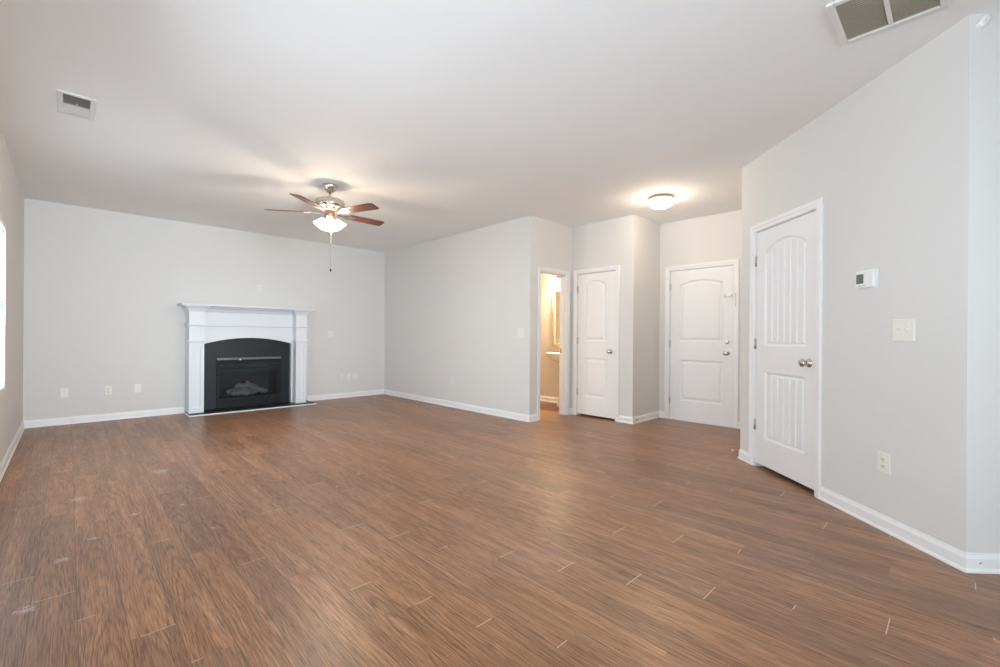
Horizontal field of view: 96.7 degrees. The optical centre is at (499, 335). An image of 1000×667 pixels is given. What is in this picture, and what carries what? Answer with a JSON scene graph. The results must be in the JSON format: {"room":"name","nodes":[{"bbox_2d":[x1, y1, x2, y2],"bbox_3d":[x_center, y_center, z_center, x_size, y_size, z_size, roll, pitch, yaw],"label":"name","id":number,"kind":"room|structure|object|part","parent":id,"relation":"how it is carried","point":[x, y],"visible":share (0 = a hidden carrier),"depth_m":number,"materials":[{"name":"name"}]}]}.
{"room":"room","nodes":[
{"label":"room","id":0,"kind":"room"},
{"bbox_2d":[0,126,23,462],"bbox_3d":[-1.066,-0.233,0.457,0.120,2.740,13.582,0,0,-44],"label":"wall","id":1,"kind":"structure","parent":0,"point":[11,194],"depth_m":4.14,"materials":[{"name":"paint"}]},
{"bbox_2d":[0,421,24,481],"bbox_3d":[-1.025,1.091,0.505,0.019,0.092,13.342,0,0,-44],"label":"baseboard","id":2,"kind":"structure","parent":1,"relation":"attached to","point":[4,464],"depth_m":4.08,"materials":[{"name":"paint"}]},
{"bbox_2d":[23,198,384,420],"bbox_3d":[-3.993,-0.254,6.994,5.017,2.740,0.120,0,0,-44],"label":"wall","id":3,"kind":"structure","parent":0,"point":[103,289],"depth_m":6.13,"materials":[{"name":"paint"}]},
{"bbox_2d":[60,388,67,397],"bbox_3d":[-5.419,0.715,5.529,0.074,0.118,0.008,0,0,-44],"label":"blank plate","id":4,"kind":"object","parent":3,"relation":"attached to","point":[63,391],"visible":1,"depth_m":5.53,"materials":[{"name":"beige plastic"}]},
{"bbox_2d":[104,386,111,394],"bbox_3d":[-5.127,0.717,5.817,0.074,0.118,0.017,0,0,-44],"label":"wall outlet","id":5,"kind":"object","parent":3,"relation":"attached to","point":[107,389],"visible":1,"depth_m":5.81,"materials":[{"name":"beige plastic"}]},
{"bbox_2d":[134,384,140,392],"bbox_3d":[-4.908,0.716,6.020,0.074,0.118,0.014,0,0,-44],"label":"jack plate","id":6,"kind":"object","parent":3,"relation":"attached to","point":[137,387],"visible":1,"depth_m":6.02,"materials":[{"name":"beige plastic"}]},
{"bbox_2d":[23,389,383,427],"bbox_3d":[-3.954,1.071,6.944,4.777,0.092,0.019,0,0,-44],"label":"baseboard","id":7,"kind":"structure","parent":3,"relation":"attached to","point":[176,410],"depth_m":5.95,"materials":[{"name":"paint"}]},
{"bbox_2d":[256,285,261,291],"bbox_3d":[-3.829,-0.745,7.065,0.074,0.115,0.017,0,0,-44],"label":"wall outlet","id":8,"kind":"object","parent":3,"relation":"attached to","point":[258,287],"visible":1,"depth_m":7.06,"materials":[{"name":"white plastic"}]},
{"bbox_2d":[327,331,332,336],"bbox_3d":[-3.004,-0.027,7.865,0.100,0.115,0.008,0,0,-44],"label":"blank plate","id":9,"kind":"object","parent":3,"relation":"attached to","point":[329,333],"visible":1,"depth_m":7.86,"materials":[{"name":"white plastic"}]},
{"bbox_2d":[352,373,356,379],"bbox_3d":[-2.674,0.751,8.190,0.100,0.118,0.008,0,0,-44],"label":"blank plate","id":10,"kind":"object","parent":3,"relation":"attached to","point":[354,375],"visible":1,"depth_m":8.19,"materials":[{"name":"white plastic"}]},
{"bbox_2d":[384,216,530,414],"bbox_3d":[-0.918,-0.232,7.340,0.120,2.740,3.905,0,0,-44],"label":"wall","id":11,"kind":"structure","parent":0,"point":[456,305],"depth_m":6.90,"materials":[{"name":"paint"}]},
{"bbox_2d":[384,389,528,421],"bbox_3d":[-0.929,1.092,7.241,0.019,0.092,3.804,0,0,-44],"label":"baseboard","id":12,"kind":"structure","parent":11,"relation":"attached to","point":[506,414],"depth_m":6.86,"materials":[{"name":"paint"}]},
{"bbox_2d":[517,329,523,336],"bbox_3d":[0.272,-0.035,6.009,0.022,0.118,0.118,0,0,-44],"label":"light switch","id":13,"kind":"object","parent":11,"relation":"attached to","point":[520,332],"visible":1,"depth_m":6.01,"materials":[{"name":"white plastic"}]},
{"bbox_2d":[0,394,999,666],"bbox_3d":[1.151,1.202,2.935,6.950,0.100,14.300,0,0,-44],"label":"floor","id":14,"kind":"structure","parent":0,"point":[381,530],"depth_m":2.31,"materials":[{"name":"laminate"}]},
{"bbox_2d":[177,303,315,416],"bbox_3d":[-3.940,0.336,6.951,1.819,1.562,0.818,0,0,-44],"label":"fireplace","id":15,"kind":"object","parent":14,"relation":"on","point":[238,358],"visible":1,"depth_m":6.90,"materials":[{"name":"white wood"}]},
{"bbox_3d":[-4.282,0.584,6.269,0.107,0.860,0.020,0,0,-44],"label":"panel moulding","id":16,"kind":"part","parent":15,"relation":"part of","materials":[{"name":"paint"}]},
{"bbox_2d":[177,303,314,310],"bbox_3d":[-3.817,-0.429,6.823,1.810,0.030,0.365,0,0,-44],"label":"mantel shelf","id":17,"kind":"object","parent":15,"relation":"attached to","point":[184,305],"depth_m":6.61,"materials":[{"name":"paint"}]},
{"bbox_3d":[-3.843,-0.147,6.845,1.643,0.032,0.300,0,0,-44],"label":"frieze moulding","id":18,"kind":"part","parent":15,"relation":"part of","materials":[{"name":"paint"}]},
{"bbox_3d":[-3.828,-0.373,6.830,1.723,0.082,0.340,0,0,-44],"label":"crown moulding","id":19,"kind":"part","parent":15,"relation":"part of","materials":[{"name":"paint"}]},
{"bbox_3d":[-3.902,0.712,6.932,0.899,0.759,0.042,0,0,-44],"label":"firebox frame","id":20,"kind":"part","parent":15,"relation":"part of","materials":[{"name":"black metal"}]},
{"bbox_3d":[-3.776,1.110,6.836,1.737,0.015,0.418,0,0,-44],"label":"hearth trim","id":21,"kind":"part","parent":15,"relation":"part of","materials":[{"name":"paint"}]},
{"bbox_3d":[-3.255,0.592,7.264,0.094,0.860,0.020,0,0,-44],"label":"panel moulding","id":22,"kind":"part","parent":15,"relation":"part of","materials":[{"name":"paint"}]},
{"bbox_2d":[545,352,559,406],"bbox_3d":[1.029,0.653,7.207,0.460,0.996,0.660,0,0,-44],"label":"pedestal sink","id":23,"kind":"object","parent":14,"relation":"on","point":[555,356],"visible":0.21,"depth_m":7.14,"materials":[{"name":"ceramic"}]},
{"bbox_2d":[545,352,559,362],"bbox_3d":[1.031,0.365,7.207,0.460,0.172,0.660,0,0,-44],"label":"basin","id":24,"kind":"object","parent":23,"relation":"in","point":[555,356],"depth_m":7.12,"materials":[{"name":"ceramic"}]},
{"bbox_2d":[0,0,999,251],"bbox_3d":[1.171,-1.638,2.935,6.950,0.100,14.300,0,0,-44],"label":"ceiling","id":25,"kind":"structure","parent":0,"point":[446,117],"depth_m":3.02,"materials":[{"name":"paint"}]},
{"bbox_2d":[57,89,96,120],"bbox_3d":[-2.970,-1.606,3.120,0.195,0.022,0.400,0,0,-44],"label":"ceiling vent","id":26,"kind":"object","parent":25,"relation":"in","point":[68,103],"visible":1,"depth_m":3.10,"materials":[{"name":"metal"}]},
{"bbox_2d":[264,183,384,271],"bbox_3d":[-1.792,-1.146,4.783,1.187,0.925,1.234,0,0,-44],"label":"ceiling fan","id":27,"kind":"object","parent":25,"relation":"hanging from","point":[330,205],"visible":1,"depth_m":4.68,"materials":[{"name":"brown wood"}]},
{"bbox_3d":[-2.231,-1.311,4.677,0.429,0.006,0.132,0,12,-10],"label":"blade","id":28,"kind":"part","parent":27,"relation":"part of","materials":[{"name":"brown wood"}]},
{"bbox_3d":[-1.876,-1.309,4.335,0.132,0.006,0.429,13,2,8],"label":"blade","id":29,"kind":"part","parent":27,"relation":"part of","materials":[{"name":"brown wood"}]},
{"bbox_3d":[-1.897,-1.203,4.720,0.131,0.099,0.131,40,-13,-16],"label":"lamp shade","id":30,"kind":"part","parent":27,"relation":"part of","materials":[{"name":"white glass"}]},
{"bbox_3d":[-1.849,-1.203,4.829,0.131,0.099,0.131,0,38,-21],"label":"lamp shade","id":31,"kind":"part","parent":27,"relation":"part of","materials":[{"name":"white glass"}]},
{"bbox_3d":[-1.788,-1.202,4.672,0.131,0.099,0.131,0,-38,-21],"label":"lamp shade","id":32,"kind":"part","parent":27,"relation":"part of","materials":[{"name":"white glass"}]},
{"bbox_3d":[-1.740,-1.202,4.780,0.131,0.099,0.131,-40,13,-16],"label":"lamp shade","id":33,"kind":"part","parent":27,"relation":"part of","materials":[{"name":"white glass"}]},
{"bbox_3d":[-1.441,-1.306,4.566,0.429,0.006,0.132,0,-12,26],"label":"blade","id":34,"kind":"part","parent":27,"relation":"part of","materials":[{"name":"brown wood"}]},
{"bbox_3d":[-1.526,-1.307,5.052,0.132,0.006,0.429,-16,-11,43],"label":"blade","id":35,"kind":"part","parent":27,"relation":"part of","materials":[{"name":"brown wood"}]},
{"bbox_2d":[648,193,673,208],"bbox_3d":[1.839,-1.518,5.080,0.276,0.130,0.276,0,0,-44],"label":"flush ceiling light","id":36,"kind":"object","parent":25,"relation":"attached to","point":[658,201],"visible":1,"depth_m":4.99,"materials":[{"name":"white glass"}]},
{"bbox_2d":[826,0,948,45],"bbox_3d":[1.853,-1.577,2.127,0.412,0.012,0.412,0,0,-44],"label":"ceiling vent","id":37,"kind":"object","parent":25,"relation":"in","point":[857,17],"visible":1,"depth_m":2.18,"materials":[{"name":"metal"}]},
{"bbox_2d":[529,216,571,414],"bbox_3d":[0.726,-0.221,6.297,1.029,2.740,0.120,0,0,-44],"label":"wall","id":38,"kind":"structure","parent":0,"point":[551,242],"depth_m":6.05,"materials":[{"name":"paint"}]},
{"bbox_2d":[529,408,570,421],"bbox_3d":[0.715,1.103,6.199,0.928,0.092,0.019,0,0,-44],"label":"baseboard","id":39,"kind":"structure","parent":38,"relation":"attached to","point":[532,418],"depth_m":5.95,"materials":[{"name":"paint"}]},
{"bbox_2d":[537,266,569,420],"bbox_3d":[0.718,0.107,6.279,0.696,2.084,0.138,0,0,-44],"label":"door frame","id":40,"kind":"structure","parent":38,"relation":"in","point":[564,359],"depth_m":6.45,"materials":[{"name":"paint"}]},
{"bbox_2d":[571,215,633,416],"bbox_3d":[1.398,-0.216,6.257,0.120,2.740,1.114,0,0,-44],"label":"wall","id":41,"kind":"structure","parent":0,"point":[610,242],"depth_m":5.95,"materials":[{"name":"paint"}]},
{"bbox_2d":[573,265,619,421],"bbox_3d":[1.359,0.103,6.248,0.185,2.101,0.752,0,0,-44],"label":"door","id":42,"kind":"structure","parent":41,"relation":"in","point":[596,302],"depth_m":6.22,"materials":[{"name":"paint"}]},
{"bbox_2d":[571,408,632,423],"bbox_3d":[1.387,1.108,6.159,0.019,0.092,1.013,0,0,-44],"label":"baseboard","id":43,"kind":"structure","parent":41,"relation":"attached to","point":[623,419],"depth_m":5.88,"materials":[{"name":"paint"}]},
{"bbox_2d":[540,210,741,420],"bbox_3d":[1.715,-0.214,6.961,0.151,2.740,4.990,0,0,-44],"label":"wall","id":44,"kind":"structure","parent":0,"point":[717,237],"depth_m":6.13,"materials":[{"name":"paint"}]},
{"bbox_2d":[540,395,558,402],"bbox_3d":[0.723,1.103,7.852,0.019,0.092,2.103,0,0,-44],"label":"baseboard","id":45,"kind":"structure","parent":44,"relation":"attached to","point":[542,398],"depth_m":7.72,"materials":[{"name":"paint"}]},
{"bbox_2d":[552,289,559,345],"bbox_3d":[1.097,-0.308,7.469,0.028,0.980,0.550,0,0,-44],"label":"wall mirror","id":46,"kind":"object","parent":44,"relation":"attached to","point":[555,292],"visible":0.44,"depth_m":7.61,"materials":[{"name":"brown mirror"}]},
{"bbox_3d":[1.101,-0.308,7.473,0.008,0.870,0.440,0,0,-44],"label":"mirror pane","id":47,"kind":"part","parent":46,"relation":"part of","materials":[{"name":"clear glass"}]},
{"bbox_2d":[553,276,559,284],"bbox_3d":[1.080,-0.941,7.399,0.155,0.155,0.480,0,0,-44],"label":"vanity light","id":48,"kind":"object","parent":44,"relation":"attached to","point":[556,280],"visible":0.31,"depth_m":7.49,"materials":[{"name":"silver metal"}]},
{"bbox_3d":[0.946,-0.914,7.506,0.110,0.100,0.110,0,0,-44],"label":"lamp shade","id":49,"kind":"part","parent":48,"relation":"part of","materials":[{"name":"white glass"}]},
{"bbox_2d":[659,411,739,428],"bbox_3d":[2.787,1.117,5.769,0.019,0.092,1.533,0,0,-44],"label":"baseboard","id":50,"kind":"structure","parent":44,"relation":"attached to","point":[661,413],"depth_m":6.27,"materials":[{"name":"paint"}]},
{"bbox_2d":[664,259,738,428],"bbox_3d":[2.680,0.100,5.938,0.185,2.125,0.960,0,0,-44],"label":"door","id":51,"kind":"structure","parent":44,"relation":"in","point":[701,379],"depth_m":5.90,"materials":[{"name":"paint"}]},
{"bbox_3d":[2.875,0.222,5.655,0.071,0.066,0.066,0,0,-44],"label":"knob","id":52,"kind":"part","parent":51,"relation":"part of","materials":[{"name":"silver metal"}]},
{"bbox_2d":[633,215,659,416],"bbox_3d":[2.007,-0.212,6.155,0.853,2.740,0.120,0,0,-44],"label":"wall","id":53,"kind":"structure","parent":0,"point":[646,285],"depth_m":6.05,"materials":[{"name":"paint"}]},
{"bbox_2d":[633,411,658,423],"bbox_3d":[1.996,1.112,6.057,0.752,0.092,0.019,0,0,-44],"label":"baseboard","id":54,"kind":"structure","parent":53,"relation":"attached to","point":[653,415],"depth_m":6.05,"materials":[{"name":"paint"}]},
{"bbox_2d":[740,15,969,551],"bbox_3d":[2.349,-0.210,3.194,0.120,2.740,2.009,0,0,-1],"label":"wall","id":55,"kind":"structure","parent":0,"point":[888,163],"depth_m":2.59,"materials":[{"name":"paint"}]},
{"bbox_2d":[748,198,822,497],"bbox_3d":[2.309,0.090,3.595,0.185,2.140,0.877,0,0,-1],"label":"door","id":56,"kind":"structure","parent":55,"relation":"in","point":[786,307],"depth_m":3.54,"materials":[{"name":"paint"}]},
{"bbox_3d":[2.256,0.203,3.292,0.071,0.066,0.066,0,0,-1],"label":"knob","id":57,"kind":"part","parent":56,"relation":"part of","materials":[{"name":"silver metal"}]},
{"bbox_2d":[738,449,965,572],"bbox_3d":[2.271,1.114,3.188,0.019,0.092,2.035,0,0,-1],"label":"baseboard","id":58,"kind":"structure","parent":55,"relation":"attached to","point":[938,549],"depth_m":2.55,"materials":[{"name":"paint"}]},
{"bbox_2d":[856,268,878,289],"bbox_3d":[2.285,-0.350,2.779,0.021,0.118,0.165,0,0,-1],"label":"thermostat","id":59,"kind":"object","parent":55,"relation":"attached to","point":[867,279],"visible":1,"depth_m":2.76,"materials":[{"name":"white plastic"}]},
{"bbox_2d":[877,451,890,474],"bbox_3d":[2.289,0.758,2.650,0.017,0.122,0.088,0,0,-1],"label":"wall outlet","id":60,"kind":"object","parent":55,"relation":"attached to","point":[883,459],"visible":1,"depth_m":2.64,"materials":[{"name":"beige plastic"}]},
{"bbox_2d":[893,319,914,341],"bbox_3d":[2.285,-0.030,2.527,0.022,0.128,0.135,0,0,-1],"label":"light switch","id":61,"kind":"object","parent":55,"relation":"attached to","point":[903,329],"visible":1,"depth_m":2.52,"materials":[{"name":"beige plastic"}]},
{"bbox_2d":[966,14,999,552],"bbox_3d":[3.319,-0.203,2.213,2.032,2.740,0.120,0,0,2],"label":"wall","id":62,"kind":"structure","parent":0,"point":[983,320],"depth_m":2.19,"materials":[{"name":"paint"}]},
{"bbox_2d":[966,553,999,573],"bbox_3d":[3.275,1.121,2.145,2.002,0.092,0.019,0,0,2],"label":"baseboard","id":63,"kind":"structure","parent":62,"relation":"attached to","point":[991,561],"depth_m":2.17,"materials":[{"name":"paint"}]},
{"bbox_2d":[976,14,990,28],"bbox_3d":[2.369,-1.540,2.176,0.058,0.063,0.022,0,0,2],"label":"wall sensor","id":64,"kind":"object","parent":62,"relation":"attached to","point":[982,22],"visible":1,"depth_m":2.17,"materials":[{"name":"white plastic"}]},
{"bbox_3d":[-3.613,-0.236,3.056,0.060,1.390,1.820,0,0,-44],"label":"window","id":65,"kind":"structure","parent":0,"visible":0},
{"bbox_2d":[0,216,5,391],"bbox_3d":[-3.570,-0.237,3.101,0.060,1.384,1.805,0,0,-44],"label":"window blind","id":66,"kind":"object","parent":65,"relation":"attached to","point":[2,223],"visible":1,"depth_m":3.68,"materials":[{"name":"white plastic"}]}
]}

